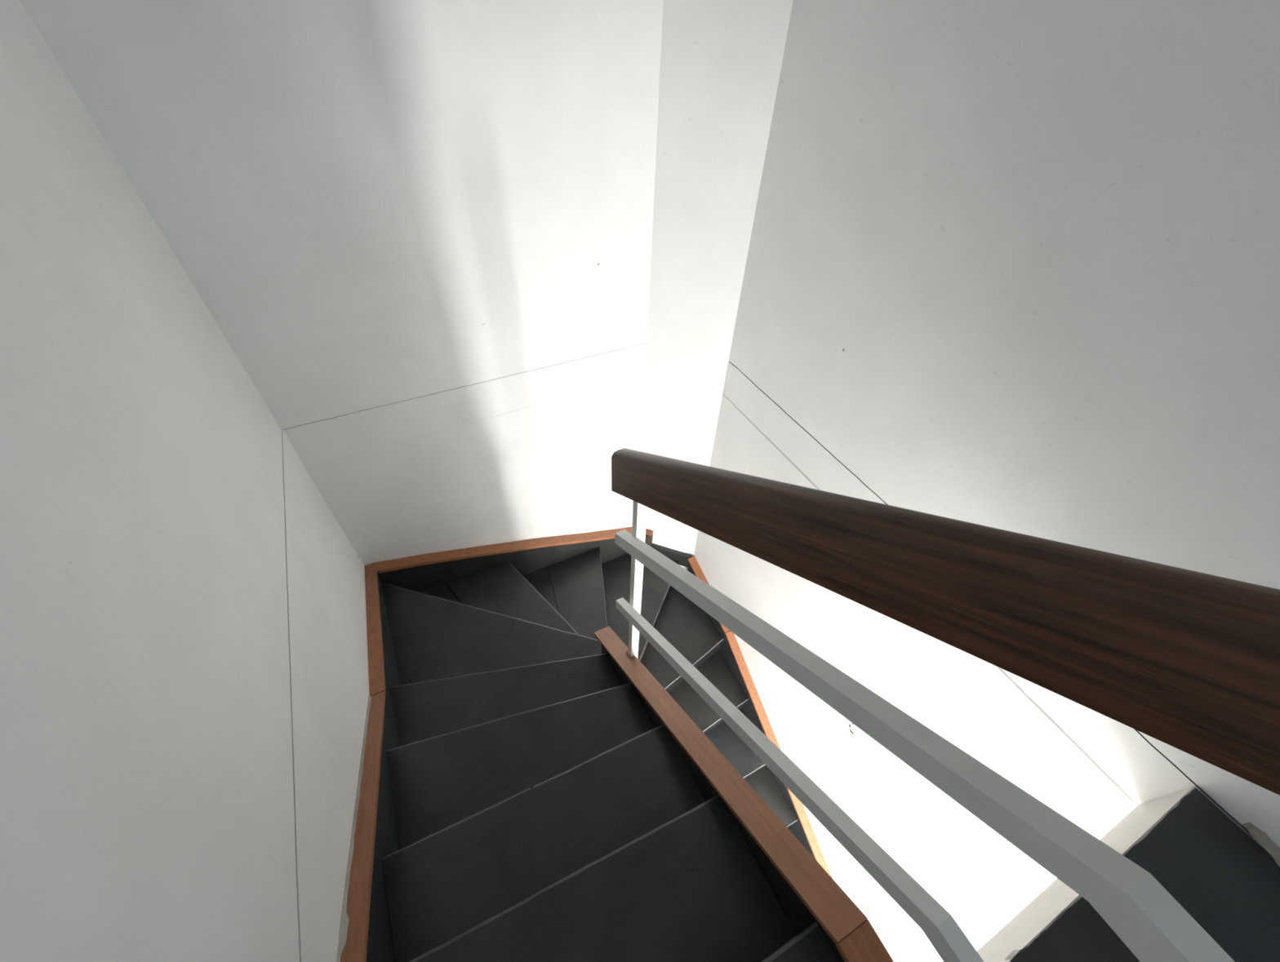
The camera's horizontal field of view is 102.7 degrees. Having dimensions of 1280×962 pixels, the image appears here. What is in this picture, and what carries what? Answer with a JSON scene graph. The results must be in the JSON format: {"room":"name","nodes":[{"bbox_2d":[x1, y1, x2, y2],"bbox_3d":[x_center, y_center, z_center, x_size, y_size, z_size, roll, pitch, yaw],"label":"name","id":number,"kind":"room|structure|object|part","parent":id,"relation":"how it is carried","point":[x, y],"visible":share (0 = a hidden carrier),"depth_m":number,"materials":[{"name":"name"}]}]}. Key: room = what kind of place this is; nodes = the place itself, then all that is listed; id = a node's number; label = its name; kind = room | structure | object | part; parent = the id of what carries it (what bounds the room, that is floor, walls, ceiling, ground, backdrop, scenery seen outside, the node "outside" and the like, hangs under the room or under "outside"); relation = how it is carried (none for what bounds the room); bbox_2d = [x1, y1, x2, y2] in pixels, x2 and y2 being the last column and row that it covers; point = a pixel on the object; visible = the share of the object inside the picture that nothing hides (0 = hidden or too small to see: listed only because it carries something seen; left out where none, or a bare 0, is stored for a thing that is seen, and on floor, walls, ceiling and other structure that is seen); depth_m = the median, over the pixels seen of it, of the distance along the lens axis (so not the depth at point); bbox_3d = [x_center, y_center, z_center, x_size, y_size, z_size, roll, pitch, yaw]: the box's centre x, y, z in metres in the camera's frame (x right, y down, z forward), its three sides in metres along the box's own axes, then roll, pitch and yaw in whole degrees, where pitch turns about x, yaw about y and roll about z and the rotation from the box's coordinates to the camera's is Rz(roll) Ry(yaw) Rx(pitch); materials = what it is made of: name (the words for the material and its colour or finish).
{"room":"stairwell","nodes":[
{"label":"stairwell","id":0,"kind":"room"},
{"bbox_2d":[0,0,369,961],"bbox_3d":[-0.507,1.269,0.880,0.102,5.416,3.864,-19,49,-20],"label":"wall","id":1,"kind":"structure","parent":0,"point":[184,693],"depth_m":0.88,"materials":[{"name":"white paint"}]},
{"bbox_2d":[336,562,400,961],"bbox_3d":[-0.713,1.062,1.466,0.051,1.281,2.686,-19,49,-20],"label":"stair stringer","id":2,"kind":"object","parent":1,"relation":"attached to","point":[365,932],"depth_m":1.42,"materials":[{"name":"orange wood"}]},
{"bbox_3d":[-0.711,1.083,1.461,0.035,1.258,2.650,-19,49,-20],"label":"slate panel","id":3,"kind":"part","parent":2,"relation":"part of","materials":[{"name":"black stone"}]},
{"bbox_2d":[20,0,662,566],"bbox_3d":[-0.676,-0.261,2.368,1.520,5.416,0.102,-19,49,-20],"label":"wall","id":4,"kind":"structure","parent":0,"point":[420,231],"depth_m":1.65,"materials":[{"name":"white paint"}]},
{"bbox_2d":[375,527,653,592],"bbox_3d":[-0.630,0.483,3.021,1.590,0.780,0.102,-19,49,-20],"label":"stair stringer","id":5,"kind":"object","parent":4,"relation":"attached to","point":[423,572],"depth_m":2.85,"materials":[{"name":"orange wood"}]},
{"bbox_2d":[641,0,793,570],"bbox_3d":[0.224,-0.441,2.584,0.392,5.416,0.101,15,47,12],"label":"wall","id":6,"kind":"structure","parent":0,"point":[721,60],"depth_m":1.90,"materials":[{"name":"white paint"}]},
{"bbox_2d":[651,543,690,567],"bbox_3d":[0.193,0.498,3.442,0.290,0.109,0.032,15,47,12],"label":"baseboard","id":7,"kind":"structure","parent":6,"relation":"attached to","point":[677,556],"depth_m":3.41,"materials":[{"name":"stone"}]},
{"bbox_2d":[693,0,1279,961],"bbox_3d":[1.227,0.796,1.421,0.135,5.416,3.583,-19,49,-20],"label":"wall","id":8,"kind":"structure","parent":0,"point":[1011,265],"depth_m":1.26,"materials":[{"name":"white paint"}]},
{"bbox_2d":[687,556,832,879],"bbox_3d":[0.888,1.827,3.076,0.050,1.420,2.566,-19,49,-20],"label":"stair stringer","id":9,"kind":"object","parent":8,"relation":"attached to","point":[729,650],"depth_m":3.13,"materials":[{"name":"orange wood"}]},
{"bbox_2d":[977,785,1279,961],"bbox_3d":[0.775,1.509,0.499,1.789,0.252,1.764,-19,49,-20],"label":"floor","id":10,"kind":"structure","parent":0,"point":[1217,873],"depth_m":1.03,"materials":[{"name":"black tile"}]},
{"bbox_3d":[0.232,2.820,3.128,1.957,0.084,3.948,-19,49,-20],"label":"floor","id":11,"kind":"structure","parent":0,"visible":0},
{"bbox_2d":[382,546,893,961],"bbox_3d":[0.002,1.372,2.415,1.768,3.066,2.554,-19,49,-20],"label":"staircase","id":12,"kind":"structure","parent":11,"relation":"on","point":[560,794],"depth_m":1.47,"materials":[{"name":"stone"}]},
{"bbox_2d":[634,505,647,657],"bbox_3d":[-0.024,0.644,2.150,0.029,2.046,0.030,-19,49,-20],"label":"newel post","id":13,"kind":"object","parent":12,"relation":"on","point":[644,512],"visible":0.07,"depth_m":1.83,"materials":[{"name":"white metal"}]},
{"bbox_3d":[0.222,1.018,1.480,0.013,1.180,1.667,-19,49,-20],"label":"string panel","id":14,"kind":"part","parent":12,"relation":"part of","materials":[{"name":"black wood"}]},
{"bbox_2d":[611,448,1279,961],"bbox_3d":[0.288,0.506,0.872,0.045,1.694,1.525,-19,49,-20],"label":"railing","id":15,"kind":"object","parent":12,"relation":"on","point":[1188,661],"visible":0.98,"depth_m":0.45,"materials":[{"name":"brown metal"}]},
{"bbox_3d":[-0.018,0.334,1.577,0.013,0.908,0.025,-19,49,-20],"label":"post","id":16,"kind":"part","parent":15,"relation":"part of","materials":[{"name":"grey metal"}]},
{"bbox_3d":[0.301,0.214,0.574,0.045,0.858,1.525,-19,49,-20],"label":"handrail","id":17,"kind":"part","parent":15,"relation":"part of","materials":[{"name":"brown wood"}]}
]}

